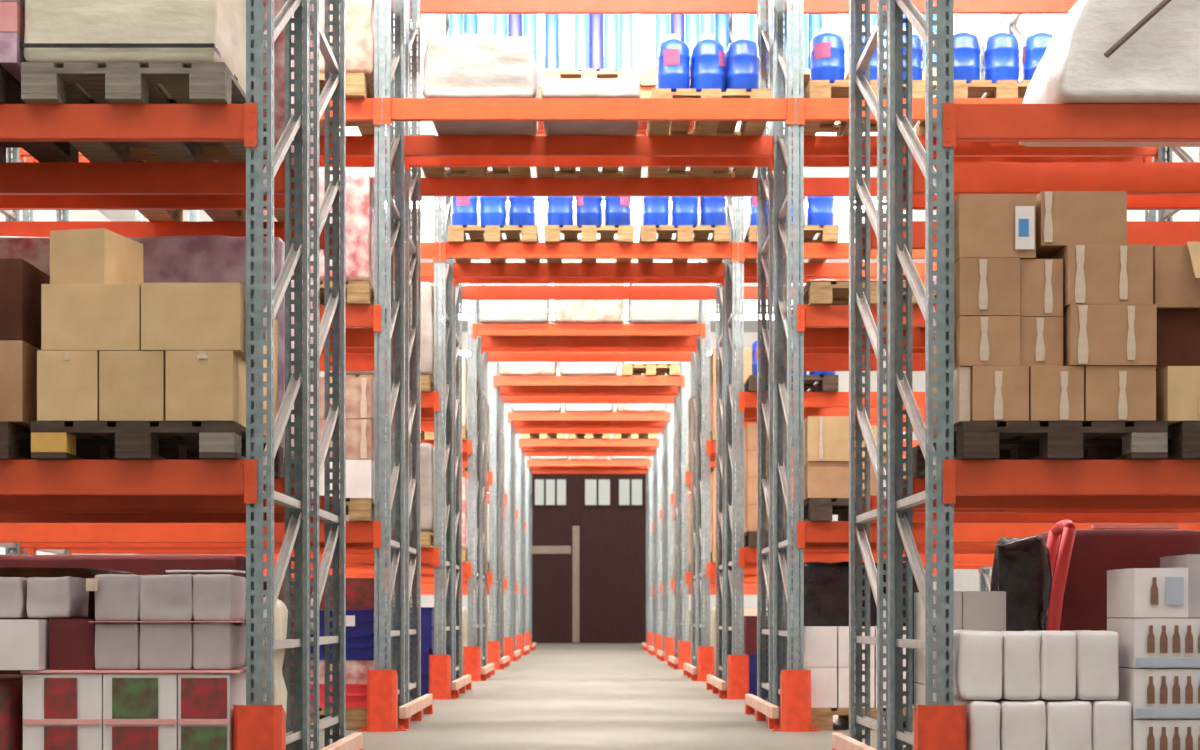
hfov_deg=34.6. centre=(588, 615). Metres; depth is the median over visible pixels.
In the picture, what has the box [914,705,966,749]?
guard
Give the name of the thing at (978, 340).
cardboard box
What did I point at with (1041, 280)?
cardboard box
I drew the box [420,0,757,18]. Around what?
beam
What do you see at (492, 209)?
drum
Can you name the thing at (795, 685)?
guard
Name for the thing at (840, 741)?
guard rail
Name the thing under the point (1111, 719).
pack
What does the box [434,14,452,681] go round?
frame
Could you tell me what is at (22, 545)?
beam
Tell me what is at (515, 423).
beam
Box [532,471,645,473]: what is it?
beam
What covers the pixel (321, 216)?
frame
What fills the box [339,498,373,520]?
wooden pallet
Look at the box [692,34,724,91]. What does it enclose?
drum
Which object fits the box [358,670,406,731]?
guard
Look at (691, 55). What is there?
drum
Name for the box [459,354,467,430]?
load
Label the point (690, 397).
cardboard box
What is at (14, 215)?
rack upright
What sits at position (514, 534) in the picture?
load
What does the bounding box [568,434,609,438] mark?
wooden pallet
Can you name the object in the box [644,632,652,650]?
guard
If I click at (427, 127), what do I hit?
window
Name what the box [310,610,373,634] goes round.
plastic crate
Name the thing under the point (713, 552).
wooden pallet
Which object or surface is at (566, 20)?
roll
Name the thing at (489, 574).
beam
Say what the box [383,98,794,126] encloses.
beam
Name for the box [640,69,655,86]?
wooden pallet
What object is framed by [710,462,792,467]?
beam
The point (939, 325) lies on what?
frame
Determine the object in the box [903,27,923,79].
drum
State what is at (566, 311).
load
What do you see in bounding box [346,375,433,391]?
wooden pallet
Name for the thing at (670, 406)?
frame
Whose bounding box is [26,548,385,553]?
beam
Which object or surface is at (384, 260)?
frame
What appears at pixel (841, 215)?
ceiling
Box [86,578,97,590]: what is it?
paper tag
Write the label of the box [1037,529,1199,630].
load
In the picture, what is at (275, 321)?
cardboard box
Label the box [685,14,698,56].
roll
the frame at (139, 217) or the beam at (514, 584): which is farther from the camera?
the beam at (514, 584)
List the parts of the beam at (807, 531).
plate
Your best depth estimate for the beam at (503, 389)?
28.02 m
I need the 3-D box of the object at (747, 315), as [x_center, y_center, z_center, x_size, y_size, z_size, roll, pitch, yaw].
[0.000,-6.657,35.495,14.000,2.385,0.100,0,0,0]
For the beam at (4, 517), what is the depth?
9.89 m
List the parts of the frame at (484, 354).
post, post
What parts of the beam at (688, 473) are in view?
plate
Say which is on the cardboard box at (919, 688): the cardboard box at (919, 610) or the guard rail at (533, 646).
the cardboard box at (919, 610)
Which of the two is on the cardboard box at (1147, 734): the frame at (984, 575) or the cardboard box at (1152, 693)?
the cardboard box at (1152, 693)
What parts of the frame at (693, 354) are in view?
post, post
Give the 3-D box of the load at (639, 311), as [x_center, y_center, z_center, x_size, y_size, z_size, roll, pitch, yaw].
[0.869,-3.758,22.729,0.814,0.751,1.089,0,0,0]
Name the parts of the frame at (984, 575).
post, post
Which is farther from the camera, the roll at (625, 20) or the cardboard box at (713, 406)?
the cardboard box at (713, 406)
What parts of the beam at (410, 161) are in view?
plate, plate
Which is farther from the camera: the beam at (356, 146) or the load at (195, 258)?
the beam at (356, 146)
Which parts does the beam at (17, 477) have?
plate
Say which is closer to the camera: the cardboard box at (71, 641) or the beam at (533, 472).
the cardboard box at (71, 641)
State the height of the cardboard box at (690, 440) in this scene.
0.300 m
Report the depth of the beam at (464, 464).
24.50 m
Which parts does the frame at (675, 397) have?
post, post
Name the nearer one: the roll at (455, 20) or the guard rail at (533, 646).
the roll at (455, 20)
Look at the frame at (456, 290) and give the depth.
19.68 m
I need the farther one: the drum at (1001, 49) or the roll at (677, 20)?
the roll at (677, 20)
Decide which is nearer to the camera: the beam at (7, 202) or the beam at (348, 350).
the beam at (7, 202)
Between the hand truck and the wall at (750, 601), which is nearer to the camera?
the hand truck
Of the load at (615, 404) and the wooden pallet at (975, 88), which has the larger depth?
the load at (615, 404)
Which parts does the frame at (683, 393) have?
post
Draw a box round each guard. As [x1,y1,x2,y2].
[233,705,285,749]
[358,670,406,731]
[429,655,456,698]
[464,646,485,680]
[487,641,502,669]
[504,637,515,660]
[514,634,524,654]
[525,632,533,650]
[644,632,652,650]
[653,634,663,654]
[662,637,673,660]
[675,641,690,669]
[692,646,713,680]
[721,655,748,698]
[771,670,819,731]
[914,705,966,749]
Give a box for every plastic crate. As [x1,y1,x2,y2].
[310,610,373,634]
[310,635,373,659]
[310,684,366,707]
[385,607,433,651]
[385,652,433,695]
[744,654,766,695]
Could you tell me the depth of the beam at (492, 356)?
24.50 m
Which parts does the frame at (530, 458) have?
post, post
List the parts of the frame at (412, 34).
post, post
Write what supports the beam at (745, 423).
attached to the frame at (984, 575)
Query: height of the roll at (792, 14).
0.720 m
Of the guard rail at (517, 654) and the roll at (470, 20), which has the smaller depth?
the roll at (470, 20)
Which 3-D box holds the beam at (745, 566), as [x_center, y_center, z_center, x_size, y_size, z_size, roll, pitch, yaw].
[2.700,-0.532,18.736,2.688,0.175,0.078,0,0,0]
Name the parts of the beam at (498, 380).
plate, plate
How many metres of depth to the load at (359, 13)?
12.53 m
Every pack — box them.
[0,577,29,617]
[26,576,88,617]
[94,574,140,620]
[94,622,149,669]
[139,574,194,620]
[139,622,195,669]
[193,574,245,620]
[193,622,244,669]
[954,630,1002,699]
[954,698,1000,749]
[990,698,1045,749]
[995,631,1040,699]
[1029,631,1076,699]
[1036,699,1091,749]
[1066,630,1118,699]
[1079,699,1131,749]
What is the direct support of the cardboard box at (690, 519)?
on the cardboard box at (690, 540)
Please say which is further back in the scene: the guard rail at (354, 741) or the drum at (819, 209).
the drum at (819, 209)
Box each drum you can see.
[451,197,477,227]
[480,197,506,227]
[509,197,535,227]
[547,197,573,227]
[576,197,601,227]
[604,197,630,227]
[642,197,668,227]
[656,55,657,88]
[657,34,689,91]
[671,197,697,227]
[690,55,691,88]
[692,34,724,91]
[700,197,726,227]
[724,52,726,91]
[726,34,759,91]
[749,197,766,226]
[751,341,766,374]
[792,197,804,226]
[807,197,833,227]
[809,371,835,376]
[810,27,844,82]
[862,28,883,82]
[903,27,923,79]
[954,27,980,82]
[983,27,1019,82]
[1022,27,1052,79]
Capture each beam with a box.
[0,103,256,148]
[0,162,293,201]
[0,182,302,213]
[0,221,331,254]
[0,460,256,503]
[0,477,293,516]
[0,482,302,519]
[0,495,331,528]
[0,521,380,547]
[20,136,394,161]
[20,529,394,552]
[26,157,394,169]
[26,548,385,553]
[69,536,411,553]
[203,548,438,566]
[263,562,470,577]
[263,567,433,568]
[263,575,466,575]
[274,563,432,565]
[274,566,432,566]
[284,576,466,576]
[284,577,466,577]
[319,305,380,331]
[319,354,411,375]
[320,98,380,124]
[321,348,394,357]
[323,328,394,352]
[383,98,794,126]
[385,572,491,583]
[385,583,488,584]
[385,584,517,592]
[404,135,773,161]
[405,157,772,171]
[411,242,438,261]
[411,278,433,282]
[411,392,438,410]
[411,422,433,431]
[411,440,470,455]
[411,587,525,594]
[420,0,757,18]
[420,177,757,201]
[421,263,433,277]
[421,408,433,418]
[421,419,433,421]
[421,579,506,588]
[440,242,737,261]
[450,262,727,281]
[453,278,724,286]
[459,286,718,303]
[459,453,467,458]
[459,462,467,467]
[459,471,491,483]
[473,323,704,337]
[481,336,696,350]
[481,348,696,352]
[487,351,690,364]
[487,493,506,503]
[493,375,684,387]
[500,386,677,393]
[500,394,677,397]
[504,396,673,402]
[508,412,669,421]
[511,421,666,428]
[511,426,666,429]
[514,428,663,435]
[519,439,658,447]
[521,447,656,452]
[521,451,656,453]
[525,452,652,455]
[527,460,650,467]
[530,466,647,470]
[530,470,647,471]
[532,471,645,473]
[537,130,692,135]
[538,87,655,97]
[538,121,694,129]
[652,587,766,594]
[660,584,756,592]
[671,493,792,503]
[671,579,756,588]
[686,471,792,483]
[686,572,756,583]
[689,583,756,584]
[707,440,918,455]
[707,562,935,577]
[710,453,905,458]
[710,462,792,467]
[739,242,935,261]
[739,392,924,410]
[739,548,993,566]
[744,263,935,277]
[744,278,924,282]
[744,286,792,299]
[744,408,924,418]
[744,419,924,421]
[744,422,924,431]
[744,567,979,572]
[745,563,992,565]
[745,566,992,566]
[766,0,1077,18]
[766,178,885,201]
[766,354,924,375]
[766,536,994,553]
[783,136,1157,161]
[783,157,1151,169]
[783,328,933,352]
[783,348,924,357]
[783,529,996,547]
[792,548,994,549]
[797,98,1023,124]
[797,305,935,331]
[797,521,1199,547]
[862,221,1199,255]
[862,495,1199,529]
[903,162,1199,201]
[903,195,1199,209]
[903,477,1199,516]
[914,509,1199,512]
[943,103,1199,147]
[943,460,1199,503]
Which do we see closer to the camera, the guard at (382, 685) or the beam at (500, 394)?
the guard at (382, 685)
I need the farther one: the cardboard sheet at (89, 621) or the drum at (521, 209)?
the drum at (521, 209)
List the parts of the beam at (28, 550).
plate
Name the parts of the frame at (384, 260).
post, post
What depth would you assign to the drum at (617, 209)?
17.42 m
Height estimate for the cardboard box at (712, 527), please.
0.300 m
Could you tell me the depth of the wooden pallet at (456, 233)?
17.37 m
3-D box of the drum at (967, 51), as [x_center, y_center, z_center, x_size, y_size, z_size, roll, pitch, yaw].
[2.490,-3.718,12.840,0.236,0.386,0.236,0,0,8]
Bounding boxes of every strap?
[23,719,99,724]
[103,719,174,724]
[178,719,227,724]
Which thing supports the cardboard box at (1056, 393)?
on the wooden pallet at (973, 440)
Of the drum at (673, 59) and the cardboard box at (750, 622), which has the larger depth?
the cardboard box at (750, 622)
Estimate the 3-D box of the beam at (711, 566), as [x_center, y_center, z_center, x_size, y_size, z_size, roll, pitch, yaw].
[2.700,-0.532,22.256,2.688,0.175,0.078,0,0,0]
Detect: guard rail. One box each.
[320,732,362,749]
[398,694,432,728]
[451,675,471,697]
[481,663,494,679]
[500,655,509,668]
[513,650,520,660]
[523,646,529,654]
[531,642,535,649]
[642,642,646,649]
[648,646,654,654]
[657,650,664,660]
[668,655,677,668]
[683,663,696,679]
[706,675,726,697]
[745,694,779,728]
[832,732,876,749]
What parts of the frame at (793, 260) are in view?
post, post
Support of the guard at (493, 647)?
on the floor
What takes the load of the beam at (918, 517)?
attached to the frame at (860, 313)
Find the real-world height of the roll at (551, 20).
0.720 m
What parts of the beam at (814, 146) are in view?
plate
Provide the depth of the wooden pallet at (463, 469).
27.23 m
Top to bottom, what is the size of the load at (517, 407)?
0.749 m
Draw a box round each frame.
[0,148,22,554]
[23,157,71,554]
[136,210,148,220]
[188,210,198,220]
[246,0,308,749]
[302,0,345,749]
[374,0,404,717]
[394,0,422,719]
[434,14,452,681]
[450,197,461,680]
[468,197,480,648]
[481,233,486,667]
[489,362,499,640]
[494,233,503,657]
[504,403,512,636]
[511,403,515,656]
[516,434,522,633]
[521,434,524,647]
[525,456,529,631]
[530,458,531,643]
[646,458,647,643]
[648,456,652,631]
[653,434,656,647]
[655,434,661,633]
[662,374,666,656]
[665,374,673,636]
[674,233,683,657]
[678,259,688,640]
[691,233,696,667]
[697,197,709,648]
[716,197,727,680]
[725,14,743,681]
[755,0,783,719]
[773,0,803,717]
[849,0,887,749]
[888,0,953,749]
[979,14,1005,590]
[1006,14,1041,42]
[1137,157,1154,220]
[1155,147,1199,220]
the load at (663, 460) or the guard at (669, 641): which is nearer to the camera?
the guard at (669, 641)
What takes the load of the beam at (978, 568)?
attached to the frame at (984, 575)
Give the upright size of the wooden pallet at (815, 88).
0.144 m
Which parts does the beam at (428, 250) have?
plate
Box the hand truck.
[1046,519,1075,630]
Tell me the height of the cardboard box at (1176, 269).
0.257 m
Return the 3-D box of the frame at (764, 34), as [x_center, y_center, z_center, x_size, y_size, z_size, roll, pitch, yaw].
[1.350,-2.553,14.370,0.140,6.606,1.090,0,0,0]
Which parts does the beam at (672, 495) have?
plate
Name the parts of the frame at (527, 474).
post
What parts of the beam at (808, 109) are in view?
plate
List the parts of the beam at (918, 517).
plate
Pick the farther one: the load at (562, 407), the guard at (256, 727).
the load at (562, 407)
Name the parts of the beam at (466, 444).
plate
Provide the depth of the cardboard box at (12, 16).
7.57 m
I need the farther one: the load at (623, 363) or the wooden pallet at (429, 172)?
the load at (623, 363)
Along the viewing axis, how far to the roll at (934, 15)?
17.42 m
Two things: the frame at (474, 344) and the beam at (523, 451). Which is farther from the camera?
the beam at (523, 451)
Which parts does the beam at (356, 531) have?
plate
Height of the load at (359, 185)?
0.736 m
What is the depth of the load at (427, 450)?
17.39 m
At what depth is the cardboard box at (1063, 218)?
7.59 m
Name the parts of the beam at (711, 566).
plate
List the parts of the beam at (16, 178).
plate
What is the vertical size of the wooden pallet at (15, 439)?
0.144 m
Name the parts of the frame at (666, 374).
post, post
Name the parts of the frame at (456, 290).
post, post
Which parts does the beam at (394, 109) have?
plate, plate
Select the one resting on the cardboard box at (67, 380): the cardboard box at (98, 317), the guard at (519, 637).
the cardboard box at (98, 317)
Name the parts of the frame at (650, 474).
post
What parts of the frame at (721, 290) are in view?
post, post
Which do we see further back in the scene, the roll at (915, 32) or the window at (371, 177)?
the window at (371, 177)
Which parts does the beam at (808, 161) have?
plate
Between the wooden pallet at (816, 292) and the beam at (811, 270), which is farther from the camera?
the beam at (811, 270)
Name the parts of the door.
rail, post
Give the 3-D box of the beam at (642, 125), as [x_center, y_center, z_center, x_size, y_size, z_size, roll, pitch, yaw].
[0.000,-4.702,18.434,2.688,0.175,0.078,0,0,0]
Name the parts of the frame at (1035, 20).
post, post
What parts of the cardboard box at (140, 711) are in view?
printed panel, printed panel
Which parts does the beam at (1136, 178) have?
plate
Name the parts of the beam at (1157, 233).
plate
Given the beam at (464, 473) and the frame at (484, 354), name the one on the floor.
the frame at (484, 354)
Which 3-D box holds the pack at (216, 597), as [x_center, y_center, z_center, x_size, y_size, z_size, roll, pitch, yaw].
[-1.485,-0.073,7.750,0.159,0.186,0.340,0,0,0]
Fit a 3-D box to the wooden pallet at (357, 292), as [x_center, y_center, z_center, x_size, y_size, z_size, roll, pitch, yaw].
[-1.830,-2.102,13.100,0.800,0.144,1.200,0,0,0]
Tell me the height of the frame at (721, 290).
6.606 m
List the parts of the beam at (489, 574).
plate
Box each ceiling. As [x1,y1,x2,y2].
[98,57,1022,331]
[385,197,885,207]
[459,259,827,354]
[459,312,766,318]
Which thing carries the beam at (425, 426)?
attached to the frame at (456, 290)
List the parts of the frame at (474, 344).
post, post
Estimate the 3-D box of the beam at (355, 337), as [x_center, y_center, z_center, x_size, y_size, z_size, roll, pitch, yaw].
[-2.700,-1.942,13.574,2.688,0.175,0.078,0,0,0]
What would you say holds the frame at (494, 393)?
on the floor
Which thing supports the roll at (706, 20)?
on the wooden pallet at (648, 76)
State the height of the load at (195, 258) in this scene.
1.003 m
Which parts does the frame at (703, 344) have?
post, post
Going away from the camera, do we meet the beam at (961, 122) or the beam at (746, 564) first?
the beam at (961, 122)
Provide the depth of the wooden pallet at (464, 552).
22.18 m
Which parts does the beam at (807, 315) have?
plate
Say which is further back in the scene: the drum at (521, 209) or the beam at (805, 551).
the drum at (521, 209)
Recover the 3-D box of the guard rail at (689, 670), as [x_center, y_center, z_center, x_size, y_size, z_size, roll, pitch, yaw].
[1.232,0.675,23.465,0.070,0.150,2.150,0,0,0]
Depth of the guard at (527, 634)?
41.52 m
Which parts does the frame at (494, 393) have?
post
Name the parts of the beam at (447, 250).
plate, plate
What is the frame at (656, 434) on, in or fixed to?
on the floor
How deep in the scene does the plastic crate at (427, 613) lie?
17.53 m
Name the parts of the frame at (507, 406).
post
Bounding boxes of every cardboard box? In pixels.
[0,0,24,9]
[0,2,24,38]
[0,32,26,82]
[0,259,49,348]
[0,340,40,428]
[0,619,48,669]
[23,674,102,749]
[37,350,98,423]
[41,284,141,351]
[49,619,114,669]
[50,228,142,284]
[99,350,164,424]
[103,674,177,749]
[141,283,245,359]
[165,350,245,426]
[178,673,245,749]
[263,308,277,436]
[291,578,373,609]
[310,660,373,683]
[319,377,385,421]
[319,419,385,469]
[319,460,385,502]
[689,397,690,420]
[689,419,690,441]
[689,440,690,462]
[689,497,690,519]
[689,519,690,540]
[689,540,690,561]
[710,348,751,379]
[710,375,748,405]
[710,401,718,430]
[710,471,718,499]
[710,497,718,524]
[710,523,745,550]
[744,424,766,453]
[744,451,766,479]
[744,477,756,506]
[744,504,766,532]
[744,616,766,653]
[804,416,848,464]
[804,462,848,501]
[804,626,836,666]
[804,667,836,707]
[832,626,874,666]
[837,667,874,707]
[862,426,885,457]
[862,458,905,495]
[870,626,905,666]
[875,667,905,707]
[914,591,961,685]
[914,683,954,711]
[933,345,935,436]
[954,194,1035,262]
[954,258,1019,319]
[954,316,1019,369]
[962,591,1005,630]
[970,366,1028,424]
[1020,259,1062,316]
[1020,317,1062,366]
[1029,366,1083,424]
[1035,191,1126,258]
[1050,244,1152,308]
[1062,304,1156,366]
[1082,366,1155,424]
[1107,568,1187,617]
[1107,618,1199,667]
[1114,667,1199,718]
[1131,718,1199,749]
[1153,242,1199,309]
[1156,310,1199,370]
[1156,366,1199,425]
[1160,554,1199,617]
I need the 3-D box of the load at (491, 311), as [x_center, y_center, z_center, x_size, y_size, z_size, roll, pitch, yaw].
[-0.871,-3.758,22.729,0.812,0.750,1.087,0,0,0]
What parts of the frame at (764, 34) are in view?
post, post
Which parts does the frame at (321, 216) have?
post, post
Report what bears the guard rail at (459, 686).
on the floor
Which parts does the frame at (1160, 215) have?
post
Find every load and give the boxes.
[0,236,49,275]
[0,554,245,575]
[0,567,133,673]
[0,674,22,749]
[20,0,245,103]
[115,622,238,622]
[127,235,312,462]
[143,0,312,189]
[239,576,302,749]
[241,597,287,712]
[263,171,385,301]
[319,0,385,95]
[346,282,433,380]
[346,443,433,532]
[423,33,538,135]
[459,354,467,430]
[459,476,467,550]
[459,608,467,676]
[479,259,549,322]
[487,403,488,462]
[487,460,514,501]
[487,503,488,561]
[487,610,488,640]
[499,362,556,374]
[512,367,561,411]
[514,534,514,575]
[530,403,564,434]
[530,434,567,459]
[541,78,640,135]
[554,259,623,322]
[560,362,616,374]
[565,403,612,411]
[571,456,606,459]
[610,434,647,459]
[613,403,647,434]
[616,367,665,411]
[621,322,678,370]
[628,259,698,322]
[663,460,690,501]
[663,534,663,575]
[689,609,710,640]
[710,608,766,676]
[792,279,904,305]
[792,561,924,703]
[1019,0,1199,146]
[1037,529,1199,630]
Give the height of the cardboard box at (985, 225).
0.250 m
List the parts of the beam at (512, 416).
plate, plate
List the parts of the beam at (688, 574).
plate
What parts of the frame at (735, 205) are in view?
post, post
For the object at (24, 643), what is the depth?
7.54 m
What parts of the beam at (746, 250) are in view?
plate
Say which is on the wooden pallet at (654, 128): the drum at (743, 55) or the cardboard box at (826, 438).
the drum at (743, 55)
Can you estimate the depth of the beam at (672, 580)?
31.91 m
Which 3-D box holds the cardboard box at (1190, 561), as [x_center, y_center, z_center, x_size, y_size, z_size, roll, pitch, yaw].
[2.469,-0.119,7.789,0.217,0.250,0.365,0,0,0]
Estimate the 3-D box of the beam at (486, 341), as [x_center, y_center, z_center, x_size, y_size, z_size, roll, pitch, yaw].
[0.000,-3.292,23.244,2.688,0.175,0.078,0,0,0]
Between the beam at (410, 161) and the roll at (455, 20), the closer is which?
the beam at (410, 161)
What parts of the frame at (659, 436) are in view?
post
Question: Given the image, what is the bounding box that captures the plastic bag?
[990,535,1051,630]
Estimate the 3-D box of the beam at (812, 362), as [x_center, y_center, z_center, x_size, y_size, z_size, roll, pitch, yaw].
[2.700,-1.942,14.864,2.688,0.175,0.078,0,0,0]
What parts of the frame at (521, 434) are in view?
post, post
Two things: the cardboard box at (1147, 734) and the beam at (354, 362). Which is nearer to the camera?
the cardboard box at (1147, 734)
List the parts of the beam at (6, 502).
plate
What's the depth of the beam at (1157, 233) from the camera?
9.89 m
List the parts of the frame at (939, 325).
post, post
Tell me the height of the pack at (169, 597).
0.187 m
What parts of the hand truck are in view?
handle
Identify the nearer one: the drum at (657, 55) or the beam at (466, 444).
the drum at (657, 55)
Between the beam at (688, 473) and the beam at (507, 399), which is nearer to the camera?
the beam at (688, 473)
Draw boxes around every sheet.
[20,667,245,673]
[89,621,245,621]
[166,570,245,572]
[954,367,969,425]
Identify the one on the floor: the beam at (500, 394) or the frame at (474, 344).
the frame at (474, 344)
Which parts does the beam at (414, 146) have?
plate, plate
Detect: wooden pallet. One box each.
[0,65,78,161]
[0,421,36,459]
[21,62,274,161]
[31,421,282,476]
[129,148,302,220]
[283,453,310,481]
[310,708,366,729]
[319,73,373,135]
[319,281,385,327]
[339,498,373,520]
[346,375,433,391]
[411,427,467,439]
[411,531,433,547]
[417,134,530,177]
[448,225,539,262]
[459,461,488,470]
[459,550,467,561]
[522,434,564,438]
[536,134,643,177]
[545,69,632,78]
[545,225,632,262]
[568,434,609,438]
[613,434,655,438]
[621,365,679,374]
[638,225,729,262]
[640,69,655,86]
[646,89,770,135]
[647,167,755,177]
[689,461,718,470]
[710,427,718,439]
[710,550,718,561]
[744,225,837,262]
[744,375,837,391]
[744,531,766,547]
[766,69,809,91]
[792,80,924,135]
[792,281,933,327]
[804,498,848,520]
[811,704,913,729]
[845,69,935,97]
[913,421,1167,477]
[916,80,1030,135]
[1161,421,1199,459]
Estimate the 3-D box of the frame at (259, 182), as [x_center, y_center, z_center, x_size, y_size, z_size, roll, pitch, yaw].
[-1.307,-2.553,8.140,0.140,6.606,1.090,0,0,0]
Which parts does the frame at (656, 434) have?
post, post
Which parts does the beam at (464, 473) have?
plate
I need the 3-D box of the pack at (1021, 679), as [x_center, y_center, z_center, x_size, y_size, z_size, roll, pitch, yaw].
[1.710,0.196,7.780,0.152,0.270,0.396,0,0,0]
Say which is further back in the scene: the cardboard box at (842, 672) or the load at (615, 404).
the load at (615, 404)
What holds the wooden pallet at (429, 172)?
on the beam at (429, 187)
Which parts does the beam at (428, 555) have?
plate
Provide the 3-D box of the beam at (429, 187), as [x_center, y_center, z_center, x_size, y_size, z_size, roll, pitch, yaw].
[0.000,-3.292,14.864,2.688,0.175,0.078,0,0,0]
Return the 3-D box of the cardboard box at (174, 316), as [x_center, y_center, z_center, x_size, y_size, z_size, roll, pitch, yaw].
[-1.564,-1.177,7.760,0.394,0.264,0.406,0,0,0]
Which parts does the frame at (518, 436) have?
post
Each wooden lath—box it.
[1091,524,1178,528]
[1104,0,1171,57]
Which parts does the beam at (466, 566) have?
plate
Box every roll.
[449,14,462,35]
[464,14,477,33]
[479,14,492,34]
[493,14,506,36]
[508,14,521,36]
[523,14,536,64]
[545,14,558,68]
[560,14,573,70]
[575,14,588,70]
[589,14,602,70]
[604,14,617,70]
[619,14,632,68]
[641,14,654,68]
[656,14,669,57]
[671,14,684,41]
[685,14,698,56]
[700,14,713,40]
[715,14,728,53]
[749,14,756,42]
[792,14,792,68]
[804,14,807,70]
[808,14,821,68]
[823,14,836,33]
[848,14,848,70]
[863,14,876,28]
[883,30,885,70]
[913,14,921,38]
[922,14,935,69]
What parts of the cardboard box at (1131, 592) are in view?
panel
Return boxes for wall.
[0,148,109,554]
[319,332,924,609]
[933,147,1198,590]
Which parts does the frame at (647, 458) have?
post, post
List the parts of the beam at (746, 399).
plate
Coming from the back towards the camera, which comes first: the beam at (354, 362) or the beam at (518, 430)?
the beam at (518, 430)
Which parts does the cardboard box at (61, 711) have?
printed panel, printed panel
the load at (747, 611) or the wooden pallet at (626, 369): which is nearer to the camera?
the load at (747, 611)
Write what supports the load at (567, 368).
on the beam at (503, 389)
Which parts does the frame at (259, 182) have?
post, post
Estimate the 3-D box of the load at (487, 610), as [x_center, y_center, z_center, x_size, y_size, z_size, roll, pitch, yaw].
[-1.839,0.323,27.611,0.794,0.854,0.995,0,0,0]
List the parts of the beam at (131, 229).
plate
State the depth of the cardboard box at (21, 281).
7.59 m
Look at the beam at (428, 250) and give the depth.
17.43 m
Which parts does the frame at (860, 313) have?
post, post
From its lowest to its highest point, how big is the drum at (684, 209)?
0.433 m
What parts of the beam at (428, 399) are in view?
plate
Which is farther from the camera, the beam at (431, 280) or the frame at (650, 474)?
the frame at (650, 474)
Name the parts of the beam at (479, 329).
plate, plate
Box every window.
[339,121,918,135]
[371,177,885,177]
[411,14,1066,56]
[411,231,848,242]
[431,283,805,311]
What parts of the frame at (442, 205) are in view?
post, post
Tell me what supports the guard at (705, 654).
on the floor
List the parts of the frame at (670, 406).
post, post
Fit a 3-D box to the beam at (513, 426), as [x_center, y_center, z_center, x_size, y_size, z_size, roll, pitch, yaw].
[0.000,-3.292,33.216,2.688,0.175,0.078,0,0,0]
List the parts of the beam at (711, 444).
plate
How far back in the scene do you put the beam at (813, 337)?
13.54 m
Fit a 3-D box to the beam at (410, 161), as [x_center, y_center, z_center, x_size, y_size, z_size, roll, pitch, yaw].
[0.000,-3.292,13.876,2.688,0.175,0.078,0,0,0]
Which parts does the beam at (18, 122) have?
plate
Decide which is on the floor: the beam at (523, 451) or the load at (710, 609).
the load at (710, 609)
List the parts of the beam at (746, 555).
plate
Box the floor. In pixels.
[310,643,913,749]
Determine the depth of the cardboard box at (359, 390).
12.51 m
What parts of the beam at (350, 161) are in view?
plate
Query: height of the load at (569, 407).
0.751 m
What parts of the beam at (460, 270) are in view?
plate, plate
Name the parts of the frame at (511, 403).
post, post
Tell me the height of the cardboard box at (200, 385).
0.276 m
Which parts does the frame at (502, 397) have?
post, post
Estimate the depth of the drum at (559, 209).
17.42 m
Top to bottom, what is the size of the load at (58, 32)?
1.008 m
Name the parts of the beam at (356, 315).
plate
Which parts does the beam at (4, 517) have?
plate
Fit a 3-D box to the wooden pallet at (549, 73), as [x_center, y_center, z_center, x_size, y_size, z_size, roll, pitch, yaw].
[0.000,-4.862,17.970,0.800,0.144,1.200,0,0,0]
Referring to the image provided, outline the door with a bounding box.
[514,462,663,642]
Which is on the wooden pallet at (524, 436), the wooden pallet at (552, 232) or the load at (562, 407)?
the load at (562, 407)
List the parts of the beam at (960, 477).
plate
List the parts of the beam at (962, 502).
plate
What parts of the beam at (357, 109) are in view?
plate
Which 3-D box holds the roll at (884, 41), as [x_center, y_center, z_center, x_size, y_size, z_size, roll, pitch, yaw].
[2.683,-5.295,17.460,0.128,0.720,0.126,0,0,0]
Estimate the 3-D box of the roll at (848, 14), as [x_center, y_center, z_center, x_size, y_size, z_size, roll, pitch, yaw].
[2.415,-5.295,17.460,0.128,0.720,0.126,0,0,0]
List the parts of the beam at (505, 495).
plate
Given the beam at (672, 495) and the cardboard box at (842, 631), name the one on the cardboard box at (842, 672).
the cardboard box at (842, 631)
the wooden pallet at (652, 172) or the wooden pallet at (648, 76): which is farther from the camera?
the wooden pallet at (648, 76)
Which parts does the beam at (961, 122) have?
plate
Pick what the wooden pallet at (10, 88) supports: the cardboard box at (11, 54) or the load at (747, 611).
the cardboard box at (11, 54)
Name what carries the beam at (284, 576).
attached to the frame at (484, 354)
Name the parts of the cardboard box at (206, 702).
printed panel, printed panel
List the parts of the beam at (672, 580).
plate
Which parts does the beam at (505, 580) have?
plate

